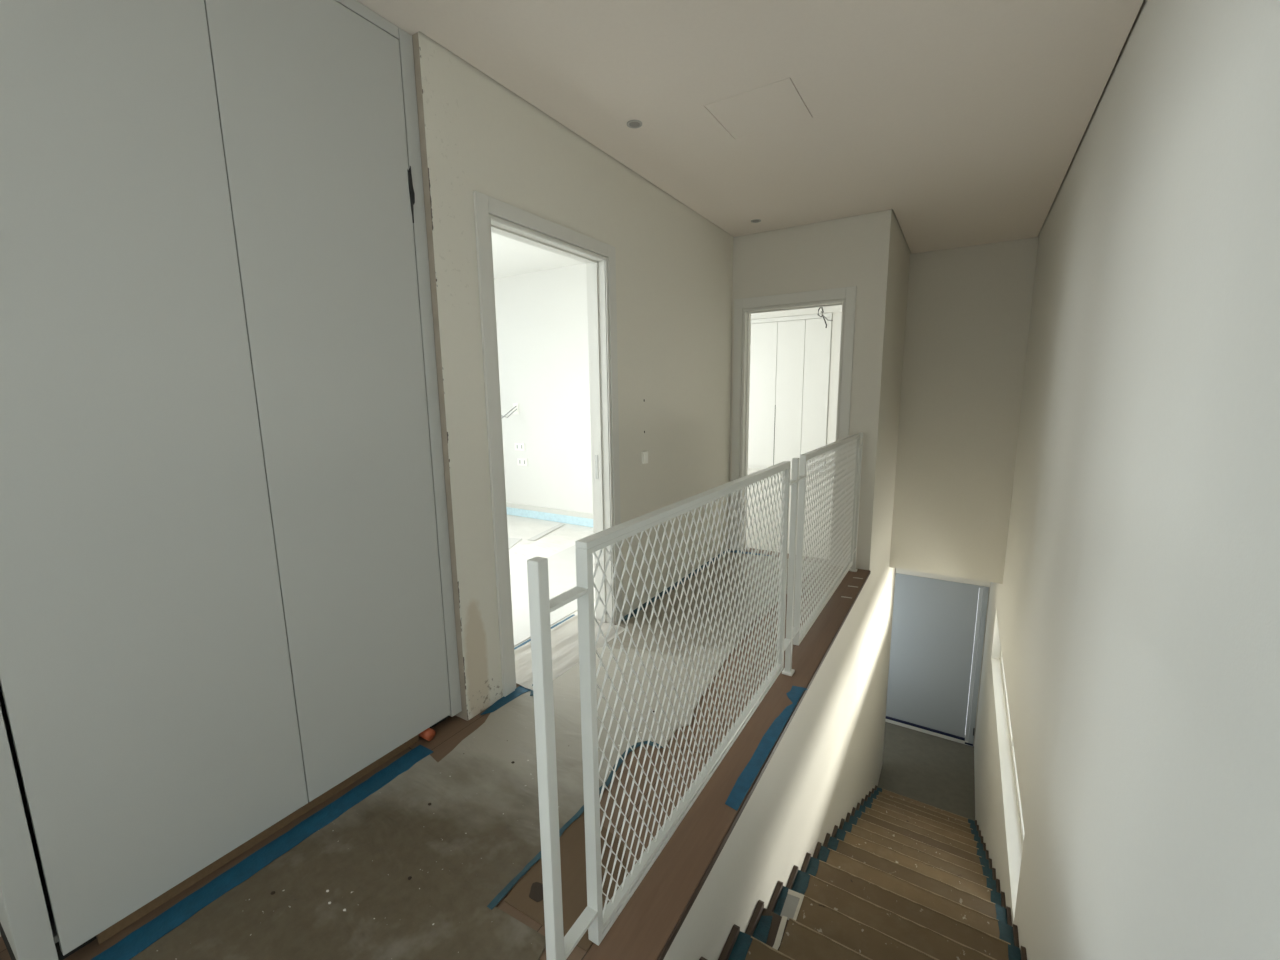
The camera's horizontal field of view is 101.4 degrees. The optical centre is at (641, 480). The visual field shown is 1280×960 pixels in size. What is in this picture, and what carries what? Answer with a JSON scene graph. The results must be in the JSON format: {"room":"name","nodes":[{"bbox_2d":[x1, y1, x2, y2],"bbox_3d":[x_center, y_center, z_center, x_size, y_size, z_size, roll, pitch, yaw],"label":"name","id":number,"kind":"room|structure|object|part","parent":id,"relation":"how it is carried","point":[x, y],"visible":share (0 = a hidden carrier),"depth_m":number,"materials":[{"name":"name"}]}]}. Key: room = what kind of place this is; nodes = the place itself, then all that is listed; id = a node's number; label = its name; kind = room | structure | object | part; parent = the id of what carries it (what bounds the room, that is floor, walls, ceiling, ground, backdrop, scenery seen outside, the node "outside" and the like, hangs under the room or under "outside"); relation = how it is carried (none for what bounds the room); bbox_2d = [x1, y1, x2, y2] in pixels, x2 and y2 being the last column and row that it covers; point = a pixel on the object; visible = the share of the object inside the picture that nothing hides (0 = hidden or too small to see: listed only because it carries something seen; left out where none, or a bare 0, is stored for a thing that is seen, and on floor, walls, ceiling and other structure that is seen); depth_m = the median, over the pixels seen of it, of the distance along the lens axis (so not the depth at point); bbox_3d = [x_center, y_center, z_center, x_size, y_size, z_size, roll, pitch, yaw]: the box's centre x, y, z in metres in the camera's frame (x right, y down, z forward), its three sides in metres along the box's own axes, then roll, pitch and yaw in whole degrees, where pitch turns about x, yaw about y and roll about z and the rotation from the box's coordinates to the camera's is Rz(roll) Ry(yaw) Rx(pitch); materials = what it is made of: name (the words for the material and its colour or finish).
{"room":"stair landing","nodes":[
{"label":"stair landing","id":0,"kind":"room"},
{"bbox_2d":[0,468,841,959],"bbox_3d":[-0.129,0.796,4.626,5.698,0.350,12.200,5,11,31],"label":"floor","id":1,"kind":"structure","parent":0,"point":[450,732],"depth_m":2.09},
{"bbox_2d":[0,0,461,959],"bbox_3d":[-1.357,-0.197,1.668,0.607,2.597,1.234,5,11,31],"label":"tall cabinet","id":2,"kind":"object","parent":1,"relation":"on","point":[227,600],"visible":1,"depth_m":1.40,"materials":[{"name":"paint"}]},
{"bbox_3d":[-1.257,-0.142,1.285,0.022,2.503,0.552,5,11,31],"label":"door","id":3,"kind":"part","parent":2,"relation":"part of","materials":[{"name":"paint"}]},
{"bbox_3d":[-0.964,-0.223,1.754,0.022,2.503,0.560,5,11,31],"label":"door","id":4,"kind":"part","parent":2,"relation":"part of","materials":[{"name":"paint"}]},
{"bbox_2d":[418,728,435,740],"bbox_3d":[-0.860,1.014,2.103,0.056,0.044,0.042,4,11,27],"label":"conduit pipe","id":5,"kind":"object","parent":1,"relation":"on","point":[428,734],"visible":0.81,"depth_m":2.09,"materials":[{"name":"orange plastic"}]},
{"bbox_2d":[130,550,819,959],"bbox_3d":[-0.640,1.101,1.710,1.260,0.006,6.480,5,11,31],"label":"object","id":6,"kind":"structure","parent":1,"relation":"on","point":[480,828],"depth_m":1.61,"materials":[{"name":"grey concrete"}]},
{"bbox_2d":[91,745,433,959],"bbox_3d":[-1.084,1.114,1.643,0.091,0.002,0.959,5,11,31],"label":"tape","id":7,"kind":"object","parent":6,"relation":"on","point":[149,933],"visible":1,"depth_m":1.54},
{"bbox_2d":[480,686,530,714],"bbox_3d":[-0.599,0.990,2.361,0.082,0.002,0.280,5,11,31],"label":"tape","id":8,"kind":"object","parent":6,"relation":"on","point":[519,690],"visible":0.9,"depth_m":2.37,"materials":[{"name":"blue plastic"}]},
{"bbox_2d":[487,805,583,909],"bbox_3d":[-0.281,1.111,1.600,0.020,0.001,0.470,5,11,32],"label":"tape","id":9,"kind":"object","parent":6,"relation":"on","point":[499,897],"visible":0.67,"depth_m":1.51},
{"bbox_2d":[514,614,624,689],"bbox_3d":[-0.452,0.903,2.844,0.385,0.012,0.766,5,11,31],"label":"sheet","id":10,"kind":"object","parent":6,"relation":"on","point":[564,637],"visible":0.55,"depth_m":2.82,"materials":[{"name":"white paper"}]},
{"bbox_2d":[514,614,574,649],"bbox_3d":[-0.615,0.889,2.944,0.019,0.001,0.760,5,11,31],"label":"tape","id":11,"kind":"object","parent":10,"relation":"on","point":[555,625],"visible":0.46,"depth_m":3.10,"materials":[{"name":"plastic"}]},
{"bbox_2d":[599,741,662,794],"bbox_3d":[-0.066,1.052,1.946,0.096,0.001,0.348,8,13,43],"label":"tape","id":12,"kind":"object","parent":6,"relation":"on","point":[638,744],"visible":0.66,"depth_m":1.97,"materials":[{"name":"blue plastic"}]},
{"bbox_2d":[622,549,728,620],"bbox_3d":[0.331,0.725,3.898,0.055,0.002,1.700,5,11,31],"label":"tape","id":13,"kind":"object","parent":6,"relation":"on","point":[689,575],"visible":0.44,"depth_m":3.64,"materials":[{"name":"black plastic"}]},
{"bbox_2d":[726,550,770,555],"bbox_3d":[0.927,0.617,4.500,0.400,0.002,0.076,3,10,21],"label":"tape","id":14,"kind":"object","parent":6,"relation":"on","point":[735,551],"visible":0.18,"depth_m":4.50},
{"bbox_2d":[508,538,521,548],"bbox_3d":[-1.792,0.622,4.712,1.150,0.004,1.250,5,11,31],"label":"paper sheet","id":15,"kind":"object","parent":1,"relation":"on","point":[511,541],"visible":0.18,"depth_m":4.95,"materials":[{"name":"white paper"}]},
{"bbox_2d":[527,523,564,539],"bbox_3d":[-0.936,0.511,5.301,0.082,0.002,0.665,3,10,19],"label":"paper strip","id":16,"kind":"object","parent":1,"relation":"on","point":[538,536],"visible":1,"depth_m":5.25,"materials":[{"name":"white paper"}]},
{"bbox_2d":[510,545,594,646],"bbox_3d":[-0.618,0.740,3.910,0.960,0.004,1.900,5,11,31],"label":"paper sheet","id":17,"kind":"object","parent":1,"relation":"on","point":[561,565],"visible":0.21,"depth_m":3.73,"materials":[{"name":"white paper"}]},
{"bbox_2d":[504,812,626,951],"bbox_3d":[-0.167,1.129,1.513,0.285,0.003,0.362,5,11,31],"label":"sheet","id":18,"kind":"object","parent":1,"relation":"on","point":[572,840],"visible":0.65,"depth_m":1.49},
{"bbox_2d":[529,882,543,901],"bbox_3d":[-0.282,1.139,1.450,0.069,0.001,0.048,5,11,31],"label":"knot","id":19,"kind":"object","parent":18,"relation":"on","point":[536,892],"visible":0.68,"depth_m":1.45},
{"bbox_2d":[748,313,832,471],"bbox_3d":[2.497,-1.550,9.480,1.838,2.640,0.584,5,11,31],"label":"wardrobe","id":20,"kind":"object","parent":1,"relation":"on","point":[790,357],"visible":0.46,"depth_m":9.09,"materials":[{"name":"paint"}]},
{"bbox_3d":[2.166,-1.514,9.361,0.476,2.515,0.020,5,11,31],"label":"door","id":21,"kind":"part","parent":20,"relation":"part of","materials":[{"name":"paint"}]},
{"bbox_3d":[2.574,-1.478,9.112,0.465,2.515,0.020,5,11,31],"label":"door","id":22,"kind":"part","parent":20,"relation":"part of","materials":[{"name":"paint"}]},
{"bbox_3d":[2.954,-1.444,8.880,0.413,2.515,0.020,5,11,31],"label":"door","id":23,"kind":"part","parent":20,"relation":"part of","materials":[{"name":"paint"}]},
{"bbox_2d":[494,263,592,513],"bbox_3d":[-0.778,-0.860,5.468,3.470,2.660,0.070,5,11,31],"label":"wall","id":24,"kind":"structure","parent":0,"point":[542,316],"depth_m":5.55,"materials":[{"name":"paint"}]},
{"bbox_2d":[501,403,518,417],"bbox_3d":[-1.466,-0.759,5.782,0.230,0.186,0.096,-3,10,-15],"label":"wiring","id":25,"kind":"object","parent":24,"relation":"attached to","point":[515,408],"visible":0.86,"depth_m":5.79,"materials":[{"name":"plastic"}]},
{"bbox_2d":[515,443,524,450],"bbox_3d":[-1.359,-0.381,5.866,0.150,0.084,0.010,5,11,31],"label":"wall socket","id":26,"kind":"object","parent":24,"relation":"attached to","point":[518,446],"visible":1,"depth_m":5.86,"materials":[{"name":"plastic"}]},
{"bbox_2d":[517,458,527,465],"bbox_3d":[-1.331,-0.211,5.878,0.150,0.084,0.010,5,11,31],"label":"wall socket","id":27,"kind":"object","parent":24,"relation":"attached to","point":[520,461],"visible":1,"depth_m":5.87,"materials":[{"name":"plastic"}]},
{"bbox_2d":[506,507,592,526],"bbox_3d":[-0.758,0.419,5.609,3.350,0.086,0.006,5,11,31],"label":"film","id":28,"kind":"object","parent":24,"relation":"attached to","point":[587,522],"visible":0.29,"depth_m":5.74,"materials":[{"name":"plastic"}]},
{"bbox_2d":[506,502,592,518],"bbox_3d":[-0.786,0.387,5.635,3.470,0.135,0.018,5,11,31],"label":"baseboard","id":29,"kind":"structure","parent":24,"relation":"attached to","point":[511,505],"depth_m":5.74,"materials":[{"name":"paint"}]},
{"bbox_2d":[412,31,732,720],"bbox_3d":[-0.018,-0.513,3.304,0.123,2.660,3.005,5,11,31],"label":"wall","id":30,"kind":"structure","parent":0,"point":[674,266],"depth_m":2.54,"materials":[{"name":"paint"}]},
{"bbox_2d":[473,191,621,696],"bbox_3d":[-0.445,-0.144,2.659,0.153,2.152,0.966,5,11,31],"label":"door frame","id":31,"kind":"structure","parent":30,"relation":"in","point":[600,270],"depth_m":2.57,"materials":[{"name":"paint"}]},
{"bbox_3d":[-0.256,-0.080,3.030,0.020,0.140,0.003,5,11,31],"label":"strike plate","id":32,"kind":"part","parent":31,"relation":"part of","materials":[{"name":"metal"}]},
{"bbox_2d":[642,451,647,463],"bbox_3d":[0.026,-0.147,3.297,0.014,0.078,0.064,5,11,31],"label":"light switch","id":33,"kind":"object","parent":30,"relation":"attached to","point":[644,453],"visible":1,"depth_m":3.29,"materials":[{"name":"plastic"}]},
{"bbox_2d":[356,0,1143,278],"bbox_3d":[-1.261,-1.670,2.422,5.688,0.059,8.005,5,11,31],"label":"ceiling","id":34,"kind":"structure","parent":0,"point":[966,120],"depth_m":2.19,"materials":[{"name":"paint"}]},
{"bbox_2d":[627,120,641,127],"bbox_3d":[-0.031,-1.654,2.432,0.073,0.004,0.073,5,11,31],"label":"recessed light","id":35,"kind":"object","parent":34,"relation":"in","point":[632,123],"visible":1,"depth_m":2.43,"materials":[{"name":"metal"}]},
{"bbox_2d":[751,219,760,222],"bbox_3d":[0.838,-1.894,3.822,0.073,0.004,0.073,5,11,31],"label":"recessed light","id":36,"kind":"object","parent":34,"relation":"in","point":[754,220],"visible":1,"depth_m":3.82,"materials":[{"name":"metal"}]},
{"bbox_2d":[705,78,811,138],"bbox_3d":[0.530,-1.657,2.341,0.371,0.016,0.364,5,11,31],"label":"access hatch","id":37,"kind":"object","parent":34,"relation":"attached to","point":[780,103],"visible":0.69,"depth_m":2.32,"materials":[{"name":"paint"}]},
{"bbox_2d":[663,213,910,959],"bbox_3d":[1.150,1.054,3.211,0.120,5.750,6.390,5,11,31],"label":"wall","id":38,"kind":"structure","parent":0,"point":[828,758],"depth_m":3.12,"materials":[{"name":"paint"}]},
{"bbox_2d":[583,568,869,959],"bbox_3d":[0.762,0.958,2.585,0.154,0.028,3.580,5,11,31],"label":"wall cap ledge","id":39,"kind":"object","parent":38,"relation":"attached to","point":[642,929],"depth_m":1.65,"materials":[{"name":"brown wood"}]},
{"bbox_2d":[527,432,862,959],"bbox_3d":[0.724,0.419,2.502,0.050,1.064,3.513,5,11,31],"label":"mesh railing","id":40,"kind":"object","parent":39,"relation":"on","point":[598,920],"visible":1,"depth_m":1.49,"materials":[{"name":"metal"}]},
{"bbox_3d":[-0.184,0.669,1.050,0.028,1.064,0.028,5,11,31],"label":"post","id":41,"kind":"part","parent":40,"relation":"part of","materials":[{"name":"metal"}]},
{"bbox_3d":[0.264,0.500,1.764,0.030,0.974,1.457,5,11,31],"label":"panel frame","id":42,"kind":"part","parent":40,"relation":"part of","materials":[{"name":"metal"}]},
{"bbox_3d":[0.724,0.939,2.578,0.050,0.012,0.052,5,11,31],"label":"foot plate","id":43,"kind":"part","parent":40,"relation":"part of","materials":[{"name":"metal"}]},
{"bbox_3d":[0.717,0.420,2.493,0.028,1.064,0.028,5,11,31],"label":"post","id":44,"kind":"part","parent":40,"relation":"part of","materials":[{"name":"metal"}]},
{"bbox_3d":[1.171,0.250,3.214,0.030,0.974,1.480,5,11,31],"label":"panel frame","id":45,"kind":"part","parent":40,"relation":"part of","materials":[{"name":"metal"}]},
{"bbox_3d":[1.630,0.169,3.955,0.028,1.064,0.028,5,11,31],"label":"post","id":46,"kind":"part","parent":40,"relation":"part of","materials":[{"name":"metal"}]},
{"bbox_2d":[725,702,794,810],"bbox_3d":[0.482,1.035,2.040,0.054,0.002,0.710,5,11,31],"label":"tape","id":47,"kind":"object","parent":39,"relation":"on","point":[748,775],"visible":1,"depth_m":1.96,"materials":[{"name":"blue plastic"}]},
{"bbox_2d":[786,686,807,704],"bbox_3d":[0.700,0.975,2.390,0.069,0.002,0.159,6,12,36],"label":"tape","id":48,"kind":"object","parent":39,"relation":"on","point":[795,693],"visible":1,"depth_m":2.40,"materials":[{"name":"blue plastic"}]},
{"bbox_2d":[657,571,870,959],"bbox_3d":[0.830,0.963,2.543,0.004,0.022,3.580,5,11,31],"label":"trim","id":49,"kind":"structure","parent":38,"relation":"attached to","point":[671,938],"depth_m":1.73,"materials":[{"name":"brown wood"}]},
{"bbox_2d":[751,305,841,319],"bbox_3d":[1.152,-2.520,7.273,4.632,0.014,5.457,5,11,31],"label":"ceiling","id":50,"kind":"structure","parent":0,"point":[830,309],"depth_m":8.53,"materials":[{"name":"paint"}]},
{"bbox_2d":[818,307,832,327],"bbox_3d":[2.433,-2.245,6.923,0.204,0.447,0.036,5,11,31],"label":"hanging cable","id":51,"kind":"object","parent":50,"relation":"hanging from","point":[822,311],"visible":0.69,"depth_m":6.93,"materials":[{"name":"grey plastic"}]},
{"bbox_2d":[729,209,893,569],"bbox_3d":[1.285,-0.673,4.183,1.159,2.660,0.123,5,11,31],"label":"wall","id":52,"kind":"structure","parent":0,"point":[853,250],"depth_m":3.90,"materials":[{"name":"paint"}]},
{"bbox_2d":[730,286,856,563],"bbox_3d":[1.210,-0.412,4.269,0.936,2.118,0.141,5,11,31],"label":"door frame","id":53,"kind":"structure","parent":52,"relation":"in","point":[742,315],"depth_m":4.17,"materials":[{"name":"paint"}]},
{"bbox_2d":[825,312,841,472],"bbox_3d":[2.477,-1.577,9.585,4.632,2.660,0.700,5,11,31],"label":"wall","id":54,"kind":"structure","parent":0,"point":[837,316],"depth_m":8.70,"materials":[{"name":"paint"}]},
{"bbox_2d":[877,722,974,820],"bbox_3d":[2.688,3.448,6.719,2.920,0.150,1.900,5,11,31],"label":"floor","id":55,"kind":"structure","parent":0,"point":[938,772],"depth_m":6.24,"materials":[{"name":"grey concrete"}]},
{"bbox_2d":[699,785,1026,959],"bbox_3d":[1.639,2.461,3.189,0.944,2.970,5.056,5,11,31],"label":"tape","id":56,"kind":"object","parent":55,"relation":"on","point":[759,911],"depth_m":2.26,"materials":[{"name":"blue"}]},
{"bbox_3d":[0.252,1.552,1.672,0.020,0.033,0.296,5,11,31],"label":"skirting","id":57,"kind":"part","parent":56,"relation":"part of","materials":[{"name":"brown wood"}]},
{"bbox_3d":[0.393,1.666,1.920,0.020,0.033,0.296,5,11,31],"label":"skirting","id":58,"kind":"part","parent":56,"relation":"part of","materials":[{"name":"brown wood"}]},
{"bbox_2d":[728,931,793,959],"bbox_3d":[0.652,1.598,1.447,0.917,0.007,0.280,5,11,31],"label":"stair cover","id":59,"kind":"structure","parent":56,"relation":"on","point":[746,947],"depth_m":1.73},
{"bbox_3d":[0.534,1.780,2.168,0.020,0.033,0.296,5,11,31],"label":"skirting","id":60,"kind":"part","parent":56,"relation":"part of","materials":[{"name":"brown wood"}]},
{"bbox_3d":[0.675,1.895,2.416,0.020,0.033,0.296,5,11,31],"label":"skirting","id":61,"kind":"part","parent":56,"relation":"part of","materials":[{"name":"brown wood"}]},
{"bbox_3d":[0.816,2.009,2.663,0.020,0.033,0.296,5,11,31],"label":"skirting","id":62,"kind":"part","parent":56,"relation":"part of","materials":[{"name":"brown wood"}]},
{"bbox_2d":[752,916,871,959],"bbox_3d":[0.796,1.711,1.693,0.911,0.009,0.280,5,11,31],"label":"stair cover","id":63,"kind":"structure","parent":56,"relation":"on","point":[799,941],"depth_m":1.90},
{"bbox_3d":[0.957,2.123,2.911,0.020,0.033,0.296,5,11,31],"label":"skirting","id":64,"kind":"part","parent":56,"relation":"part of","materials":[{"name":"brown wood"}]},
{"bbox_3d":[1.098,2.237,3.159,0.020,0.033,0.296,5,11,31],"label":"skirting","id":65,"kind":"part","parent":56,"relation":"part of","materials":[{"name":"brown wood"}]},
{"bbox_3d":[1.239,2.351,3.407,0.020,0.033,0.296,5,11,31],"label":"skirting","id":66,"kind":"part","parent":56,"relation":"part of","materials":[{"name":"brown wood"}]},
{"bbox_3d":[1.380,2.465,3.655,0.020,0.033,0.296,5,11,31],"label":"skirting","id":67,"kind":"part","parent":56,"relation":"part of","materials":[{"name":"brown wood"}]},
{"bbox_3d":[1.521,2.579,3.903,0.020,0.033,0.296,5,11,31],"label":"skirting","id":68,"kind":"part","parent":56,"relation":"part of","materials":[{"name":"brown wood"}]},
{"bbox_2d":[774,886,938,959],"bbox_3d":[0.935,1.825,1.942,0.918,0.009,0.280,5,11,31],"label":"stair cover","id":69,"kind":"structure","parent":56,"relation":"on","point":[874,944],"depth_m":2.10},
{"bbox_2d":[792,870,996,959],"bbox_3d":[1.075,1.940,2.190,0.917,0.007,0.280,5,11,31],"label":"stair cover","id":70,"kind":"structure","parent":56,"relation":"on","point":[926,940],"depth_m":2.29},
{"bbox_2d":[806,857,1020,959],"bbox_3d":[1.217,2.054,2.438,0.917,0.007,0.280,5,11,31],"label":"stair cover","id":71,"kind":"structure","parent":56,"relation":"on","point":[992,946],"depth_m":2.48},
{"bbox_2d":[817,846,1013,944],"bbox_3d":[1.358,2.168,2.686,0.917,0.007,0.280,5,11,31],"label":"stair cover","id":72,"kind":"structure","parent":56,"relation":"on","point":[999,929],"depth_m":2.73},
{"bbox_2d":[827,836,1006,923],"bbox_3d":[1.499,2.282,2.934,0.917,0.007,0.280,5,11,31],"label":"stair cover","id":73,"kind":"structure","parent":56,"relation":"on","point":[979,904],"depth_m":2.98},
{"bbox_2d":[835,828,1000,905],"bbox_3d":[1.640,2.397,3.182,0.917,0.007,0.280,5,11,31],"label":"stair cover","id":74,"kind":"structure","parent":56,"relation":"on","point":[971,887],"depth_m":3.23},
{"bbox_2d":[842,822,996,891],"bbox_3d":[1.781,2.511,3.429,0.917,0.007,0.280,5,11,31],"label":"stair cover","id":75,"kind":"structure","parent":56,"relation":"on","point":[945,865],"depth_m":3.49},
{"bbox_2d":[848,815,992,878],"bbox_3d":[1.922,2.625,3.678,0.918,0.007,0.280,5,11,31],"label":"stair cover","id":76,"kind":"structure","parent":56,"relation":"on","point":[916,844],"depth_m":3.74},
{"bbox_2d":[854,810,988,867],"bbox_3d":[2.063,2.739,3.925,0.917,0.007,0.280,5,11,31],"label":"stair cover","id":77,"kind":"structure","parent":56,"relation":"on","point":[972,857],"depth_m":3.99,"materials":[{"name":"brown wood"}]},
{"bbox_2d":[859,805,985,858],"bbox_3d":[2.204,2.853,4.173,0.915,0.007,0.280,5,11,31],"label":"stair cover","id":78,"kind":"structure","parent":56,"relation":"on","point":[915,828],"depth_m":4.24,"materials":[{"name":"brown wood"}]},
{"bbox_2d":[863,801,982,849],"bbox_3d":[2.345,2.967,4.421,0.916,0.007,0.280,5,11,31],"label":"stair cover","id":79,"kind":"structure","parent":56,"relation":"on","point":[908,819],"depth_m":4.49,"materials":[{"name":"brown wood"}]},
{"bbox_2d":[867,797,980,842],"bbox_3d":[2.486,3.081,4.669,0.915,0.007,0.280,5,11,31],"label":"stair cover","id":80,"kind":"structure","parent":56,"relation":"on","point":[871,800],"depth_m":4.74,"materials":[{"name":"brown wood"}]},
{"bbox_2d":[870,793,978,836],"bbox_3d":[2.627,3.195,4.917,0.915,0.007,0.280,5,11,31],"label":"stair cover","id":81,"kind":"structure","parent":56,"relation":"on","point":[877,797],"depth_m":5.00,"materials":[{"name":"brown wood"}]},
{"bbox_2d":[874,790,976,830],"bbox_3d":[2.768,3.309,5.165,0.915,0.007,0.280,5,11,31],"label":"stair cover","id":82,"kind":"structure","parent":56,"relation":"on","point":[881,794],"depth_m":5.24,"materials":[{"name":"brown wood"}]},
{"bbox_2d":[876,787,974,824],"bbox_3d":[2.910,3.423,5.413,0.917,0.007,0.280,5,11,31],"label":"stair cover","id":83,"kind":"structure","parent":56,"relation":"on","point":[930,807],"depth_m":5.49,"materials":[{"name":"brown wood"}]},
{"bbox_3d":[2.450,2.763,3.671,0.016,0.033,0.296,5,11,31],"label":"skirting","id":84,"kind":"part","parent":56,"relation":"part of","materials":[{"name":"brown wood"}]},
{"bbox_3d":[2.309,2.649,3.423,0.016,0.033,0.296,5,11,31],"label":"skirting","id":85,"kind":"part","parent":56,"relation":"part of","materials":[{"name":"brown wood"}]},
{"bbox_3d":[2.168,2.534,3.175,0.016,0.033,0.296,5,11,31],"label":"skirting","id":86,"kind":"part","parent":56,"relation":"part of","materials":[{"name":"brown wood"}]},
{"bbox_3d":[2.027,2.420,2.927,0.016,0.033,0.296,5,11,31],"label":"skirting","id":87,"kind":"part","parent":56,"relation":"part of","materials":[{"name":"brown wood"}]},
{"bbox_3d":[1.886,2.306,2.679,0.016,0.033,0.296,5,11,31],"label":"skirting","id":88,"kind":"part","parent":56,"relation":"part of","materials":[{"name":"brown wood"}]},
{"bbox_3d":[1.745,2.192,2.431,0.016,0.033,0.296,5,11,31],"label":"skirting","id":89,"kind":"part","parent":56,"relation":"part of","materials":[{"name":"brown wood"}]},
{"bbox_3d":[1.603,2.078,2.183,0.016,0.033,0.296,5,11,31],"label":"skirting","id":90,"kind":"part","parent":56,"relation":"part of","materials":[{"name":"brown wood"}]},
{"bbox_2d":[896,568,990,745],"bbox_3d":[3.096,1.924,7.168,2.920,2.701,0.120,5,11,31],"label":"door frame","id":91,"kind":"structure","parent":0,"point":[900,571],"depth_m":6.52,"materials":[{"name":"paint"}]},
{"bbox_2d":[885,573,988,746],"bbox_3d":[3.745,2.273,6.804,1.115,2.115,0.150,5,11,31],"label":"door","id":92,"kind":"structure","parent":91,"relation":"in","point":[934,621],"depth_m":6.73,"materials":[{"name":"paint"}]},
{"bbox_2d":[889,235,1038,583],"bbox_3d":[2.920,-0.605,4.846,0.946,3.049,0.120,5,11,31],"label":"wall","id":93,"kind":"structure","parent":0,"point":[968,314],"depth_m":4.78,"materials":[{"name":"paint"}]},
{"bbox_2d":[974,0,1279,959],"bbox_3d":[1.694,1.235,2.074,0.122,5.750,9.700,5,11,31],"label":"wall","id":94,"kind":"structure","parent":0,"point":[1133,618],"depth_m":1.27,"materials":[{"name":"paint"}]},
{"bbox_2d":[1001,651,1024,843],"bbox_3d":[2.793,1.768,3.892,0.029,0.520,3.150,5,11,31],"label":"window","id":95,"kind":"structure","parent":94,"relation":"in","point":[1002,666],"depth_m":3.79,"materials":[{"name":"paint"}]}
]}

